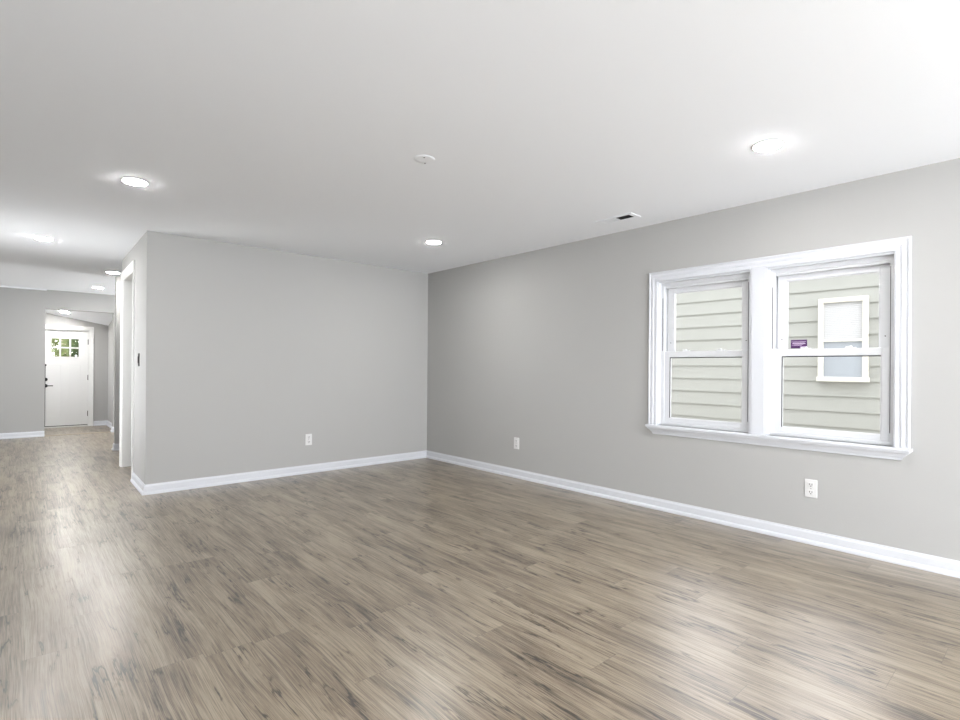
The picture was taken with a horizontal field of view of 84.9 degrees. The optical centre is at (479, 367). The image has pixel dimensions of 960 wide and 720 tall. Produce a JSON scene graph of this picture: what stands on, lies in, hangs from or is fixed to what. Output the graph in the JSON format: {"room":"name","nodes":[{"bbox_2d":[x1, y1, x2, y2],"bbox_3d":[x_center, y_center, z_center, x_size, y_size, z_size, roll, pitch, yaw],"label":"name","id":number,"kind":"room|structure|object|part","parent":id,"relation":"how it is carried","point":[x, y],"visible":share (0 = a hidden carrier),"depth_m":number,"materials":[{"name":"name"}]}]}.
{"room":"empty living room","nodes":[
{"label":"empty living room","id":0,"kind":"room"},
{"bbox_2d":[0,287,114,432],"bbox_3d":[-6.334,-0.064,9.611,4.900,2.440,0.120,0,0,-42],"label":"wall","id":1,"kind":"structure","parent":0,"point":[22,311],"depth_m":8.58,"materials":[{"name":"grey paint"}]},
{"bbox_2d":[0,431,43,438],"bbox_3d":[-7.680,1.099,8.319,1.185,0.092,0.027,0,0,-42],"label":"baseboard","id":2,"kind":"structure","parent":1,"relation":"attached to","point":[33,433],"depth_m":8.52,"materials":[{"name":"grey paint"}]},
{"bbox_2d":[0,285,46,290],"bbox_3d":[-7.632,-1.286,8.299,1.200,0.018,0.100,0,0,-42],"label":"trim","id":3,"kind":"structure","parent":1,"relation":"attached to","point":[0,285],"depth_m":8.49,"materials":[{"name":"white paint"}]},
{"bbox_2d":[45,313,107,421],"bbox_3d":[-8.042,-0.157,9.950,1.600,2.600,0.120,0,0,-42],"label":"wall","id":4,"kind":"structure","parent":0,"point":[100,389],"depth_m":10.34,"materials":[{"name":"grey paint"}]},
{"bbox_2d":[44,325,93,427],"bbox_3d":[-7.942,0.175,10.021,0.888,1.937,0.148,0,0,-42],"label":"door","id":5,"kind":"structure","parent":4,"relation":"in","point":[69,381],"depth_m":10.06,"materials":[{"name":"white paint"}]},
{"bbox_2d":[49,336,80,358],"bbox_3d":[-7.925,-0.374,10.018,0.477,0.411,0.028,0,0,-42],"label":"window light","id":6,"kind":"object","parent":5,"relation":"attached to","point":[50,337],"depth_m":10.01,"materials":[{"name":"clear glass"}]},
{"bbox_2d":[93,420,106,425],"bbox_3d":[-7.489,1.102,10.351,0.226,0.092,0.027,0,0,-42],"label":"baseboard","id":7,"kind":"structure","parent":4,"relation":"attached to","point":[95,423],"depth_m":10.34,"materials":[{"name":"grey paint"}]},
{"bbox_2d":[45,309,112,325],"bbox_3d":[-7.622,-1.104,9.488,1.900,0.652,1.420,0,0,-42],"label":"ceiling","id":8,"kind":"structure","parent":0,"point":[94,317],"depth_m":9.86,"materials":[{"name":"white paint"}]},
{"bbox_2d":[108,320,112,422],"bbox_3d":[-6.977,-0.149,10.048,0.120,2.600,1.390,0,0,-42],"label":"wall","id":9,"kind":"structure","parent":0,"point":[110,326],"depth_m":10.19,"materials":[{"name":"grey paint"}]},
{"bbox_2d":[114,276,120,443],"bbox_3d":[-4.003,-0.048,8.393,3.040,2.440,0.120,0,0,-42],"label":"wall","id":10,"kind":"structure","parent":0,"point":[117,278],"depth_m":7.36,"materials":[{"name":"grey paint"}]},
{"bbox_2d":[113,444,118,450],"bbox_3d":[-4.346,1.123,7.995,2.067,0.092,0.027,0,0,-42],"label":"baseboard","id":11,"kind":"structure","parent":10,"relation":"attached to","point":[116,446],"depth_m":7.33,"materials":[{"name":"grey paint"}]},
{"bbox_2d":[122,231,161,484],"bbox_3d":[-3.628,-0.047,5.589,0.136,2.440,1.840,0,0,-40],"label":"wall","id":12,"kind":"structure","parent":0,"point":[146,253],"depth_m":4.91,"materials":[{"name":"grey paint"}]},
{"bbox_2d":[119,260,134,477],"bbox_3d":[-3.864,0.031,5.854,0.156,2.280,1.036,0,0,-40],"label":"trim","id":13,"kind":"structure","parent":12,"relation":"attached to","point":[127,290],"depth_m":6.15,"materials":[{"name":"white wood"}]},
{"bbox_2d":[130,472,144,494],"bbox_3d":[-3.338,1.129,5.111,0.028,0.092,0.779,0,0,-40],"label":"baseboard","id":14,"kind":"structure","parent":12,"relation":"attached to","point":[135,480],"depth_m":5.09,"materials":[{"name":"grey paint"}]},
{"bbox_2d":[137,353,139,365],"bbox_3d":[-3.364,-0.074,5.163,0.013,0.127,0.048,0,0,-40],"label":"light switch","id":15,"kind":"object","parent":12,"relation":"attached to","point":[138,357],"visible":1,"depth_m":5.15,"materials":[{"name":"brown metal"}]},
{"bbox_2d":[160,233,427,482],"bbox_3d":[-1.889,-0.034,5.991,3.080,2.440,0.120,0,0,-42],"label":"wall","id":16,"kind":"structure","parent":0,"point":[263,350],"depth_m":5.67,"materials":[{"name":"grey paint"}]},
{"bbox_2d":[142,450,426,495],"bbox_3d":[-1.902,1.140,5.887,3.223,0.092,0.027,0,0,-42],"label":"baseboard","id":17,"kind":"structure","parent":16,"relation":"attached to","point":[164,487],"depth_m":5.60,"materials":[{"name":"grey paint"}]},
{"bbox_2d":[305,434,311,444],"bbox_3d":[-1.921,0.811,5.880,0.076,0.124,0.010,0,0,-42],"label":"wall outlet","id":18,"kind":"object","parent":16,"relation":"attached to","point":[308,437],"visible":1,"depth_m":5.88,"materials":[{"name":"white plastic"}]},
{"bbox_2d":[0,0,959,294],"bbox_3d":[-1.194,-1.310,3.863,5.210,0.120,15.530,0,0,-42],"label":"ceiling","id":19,"kind":"structure","parent":0,"point":[292,126],"depth_m":2.59,"materials":[{"name":"white paint"}]},
{"bbox_2d":[33,237,53,240],"bbox_3d":[-4.319,-1.268,5.189,0.164,0.010,0.164,0,0,-42],"label":"recessed light","id":20,"kind":"object","parent":19,"relation":"in","point":[38,238],"visible":1,"depth_m":5.17,"materials":[{"name":"white plastic"}]},
{"bbox_2d":[120,177,148,185],"bbox_3d":[-2.338,-1.254,3.553,0.164,0.010,0.164,0,0,-42],"label":"recessed light","id":21,"kind":"object","parent":19,"relation":"in","point":[129,180],"visible":1,"depth_m":3.53,"materials":[{"name":"white plastic"}]},
{"bbox_2d":[414,155,434,163],"bbox_3d":[-0.331,-1.242,3.135,0.124,0.005,0.124,0,0,-42],"label":"cover plate","id":22,"kind":"object","parent":19,"relation":"attached to","point":[424,159],"visible":1,"depth_m":3.13,"materials":[{"name":"white paint"}]},
{"bbox_2d":[426,240,441,243],"bbox_3d":[-0.458,-1.239,5.209,0.164,0.010,0.164,0,0,-42],"label":"recessed light","id":23,"kind":"object","parent":19,"relation":"in","point":[428,241],"visible":1,"depth_m":5.18,"materials":[{"name":"white plastic"}]},
{"bbox_2d":[595,213,640,224],"bbox_3d":[1.139,-1.230,4.349,0.144,0.006,0.350,0,0,-42],"label":"ceiling vent","id":24,"kind":"object","parent":19,"relation":"in","point":[627,216],"visible":1,"depth_m":4.33,"materials":[{"name":"white metal"}]},
{"bbox_2d":[751,139,784,151],"bbox_3d":[1.594,-1.225,2.906,0.164,0.010,0.164,0,0,-42],"label":"recessed light","id":25,"kind":"object","parent":19,"relation":"in","point":[770,144],"visible":1,"depth_m":2.89,"materials":[{"name":"white plastic"}]},
{"bbox_2d":[0,425,959,719],"bbox_3d":[-1.629,1.247,4.441,5.060,0.120,16.950,0,0,-42],"label":"floor","id":26,"kind":"structure","parent":0,"point":[422,588],"depth_m":2.63,"materials":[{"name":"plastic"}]},
{"bbox_2d":[44,431,110,435],"bbox_3d":[-6.937,1.148,9.080,0.938,0.006,0.120,0,0,-42],"label":"trim","id":27,"kind":"structure","parent":26,"relation":"on","point":[104,431],"depth_m":9.06,"materials":[{"name":"brown"}]},
{"bbox_2d":[427,158,959,560],"bbox_3d":[0.209,-0.018,6.072,0.160,2.440,16.950,0,0,-42],"label":"wall","id":28,"kind":"structure","parent":0,"point":[547,349],"depth_m":4.41,"materials":[{"name":"grey paint"}]},
{"bbox_2d":[514,437,518,448],"bbox_3d":[0.398,0.830,5.724,0.010,0.124,0.076,0,0,-42],"label":"wall outlet","id":29,"kind":"object","parent":28,"relation":"attached to","point":[516,440],"visible":1,"depth_m":5.72,"materials":[{"name":"white plastic"}]},
{"bbox_2d":[426,450,959,577],"bbox_3d":[2.476,1.171,3.377,0.027,0.092,9.600,0,0,-42],"label":"baseboard","id":30,"kind":"structure","parent":28,"relation":"attached to","point":[949,567],"depth_m":3.93,"materials":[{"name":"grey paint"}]},
{"bbox_2d":[661,273,749,432],"bbox_3d":[1.841,-0.111,4.260,0.116,1.207,0.753,0,0,-42],"label":"window","id":31,"kind":"structure","parent":28,"relation":"in","point":[669,290],"depth_m":4.29,"materials":[{"name":"white plastic"}]},
{"bbox_3d":[1.818,0.169,4.241,0.030,0.603,0.697,0,0,-42],"label":"sash","id":32,"kind":"part","parent":31,"relation":"part of","materials":[{"name":"white plastic"}]},
{"bbox_3d":[1.851,-0.374,4.267,0.030,0.590,0.673,0,0,-42],"label":"sash","id":33,"kind":"part","parent":31,"relation":"part of","materials":[{"name":"white plastic"}]},
{"bbox_2d":[645,236,912,460],"bbox_3d":[2.100,-0.117,3.916,0.208,1.382,1.794,0,0,-42],"label":"trim","id":34,"kind":"structure","parent":28,"relation":"attached to","point":[760,268],"depth_m":3.82,"materials":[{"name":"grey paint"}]},
{"bbox_3d":[1.768,-0.741,4.190,0.026,0.024,0.753,0,0,-42],"label":"head moulding","id":35,"kind":"part","parent":34,"relation":"part of","materials":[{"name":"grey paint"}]},
{"bbox_3d":[2.054,0.504,3.879,0.098,0.020,1.794,0,0,-42],"label":"sill","id":36,"kind":"part","parent":34,"relation":"part of","materials":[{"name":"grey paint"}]},
{"bbox_3d":[2.342,-0.737,3.545,0.026,0.024,0.745,0,0,-42],"label":"head moulding","id":37,"kind":"part","parent":34,"relation":"part of","materials":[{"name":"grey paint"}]},
{"bbox_2d":[805,479,816,497],"bbox_3d":[2.280,0.836,3.613,0.010,0.124,0.076,0,0,-42],"label":"wall outlet","id":38,"kind":"object","parent":28,"relation":"attached to","point":[810,485],"visible":1,"depth_m":3.61,"materials":[{"name":"white plastic"}]},
{"bbox_2d":[770,255,893,445],"bbox_3d":[2.416,-0.107,3.615,0.116,1.207,0.745,0,0,-42],"label":"window","id":39,"kind":"structure","parent":28,"relation":"in","point":[884,265],"depth_m":3.57,"materials":[{"name":"white plastic"}]},
{"bbox_2d":[792,341,806,347],"bbox_3d":[2.292,-0.161,3.766,0.001,0.048,0.100,0,0,-42],"label":"print","id":40,"kind":"object","parent":39,"relation":"attached to","point":[795,344],"depth_m":3.76,"materials":[{"name":"purple paper"}]},
{"bbox_3d":[2.393,0.173,3.596,0.030,0.603,0.689,0,0,-42],"label":"sash","id":41,"kind":"part","parent":39,"relation":"part of","materials":[{"name":"white plastic"}]},
{"bbox_3d":[2.426,-0.370,3.622,0.030,0.590,0.665,0,0,-42],"label":"sash","id":42,"kind":"part","parent":39,"relation":"part of","materials":[{"name":"white plastic"}]},
{"label":"outside","id":43,"kind":"structure","parent":0,"visible":0},
{"bbox_3d":[-7.771,1.643,7.375,34.000,0.100,42.000,0,0,-42],"label":"ground","id":44,"kind":"structure","parent":43,"visible":0},
{"bbox_2d":[51,338,73,356],"bbox_3d":[-11.952,-0.134,13.720,2.275,3.400,2.341,0,0,-42],"label":"leafy shrub","id":45,"kind":"object","parent":44,"relation":"on","point":[54,351],"visible":0.05,"depth_m":13.92,"materials":[{"name":"green plant"}]},
{"bbox_2d":[67,339,78,356],"bbox_3d":[-9.764,-0.018,13.618,1.596,3.202,1.677,0,0,-42],"label":"leafy shrub","id":46,"kind":"object","parent":44,"relation":"on","point":[75,341],"visible":0.02,"depth_m":13.12,"materials":[{"name":"green plant"}]},
{"bbox_2d":[671,273,879,433],"bbox_3d":[5.276,0.208,8.011,4.260,3.149,9.000,0,0,-42],"label":"neighbor house","id":47,"kind":"structure","parent":44,"relation":"on","point":[828,393],"depth_m":6.38,"materials":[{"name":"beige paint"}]},
{"bbox_3d":[4.207,-0.095,6.081,0.008,0.417,0.383,0,0,-42],"label":"pane","id":48,"kind":"part","parent":47,"relation":"part of","materials":[{"name":"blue glass"}]},
{"bbox_3d":[4.204,-0.311,6.077,0.029,0.026,0.383,0,0,-42],"label":"meeting rail","id":49,"kind":"part","parent":47,"relation":"part of","materials":[{"name":"white paint"}]},
{"bbox_2d":[824,301,862,339],"bbox_3d":[4.207,-0.546,6.078,0.014,0.446,0.383,0,0,-42],"label":"blind","id":50,"kind":"object","parent":47,"relation":"hanging from","point":[843,320],"depth_m":6.07,"materials":[{"name":"grey fabric"}]}
]}

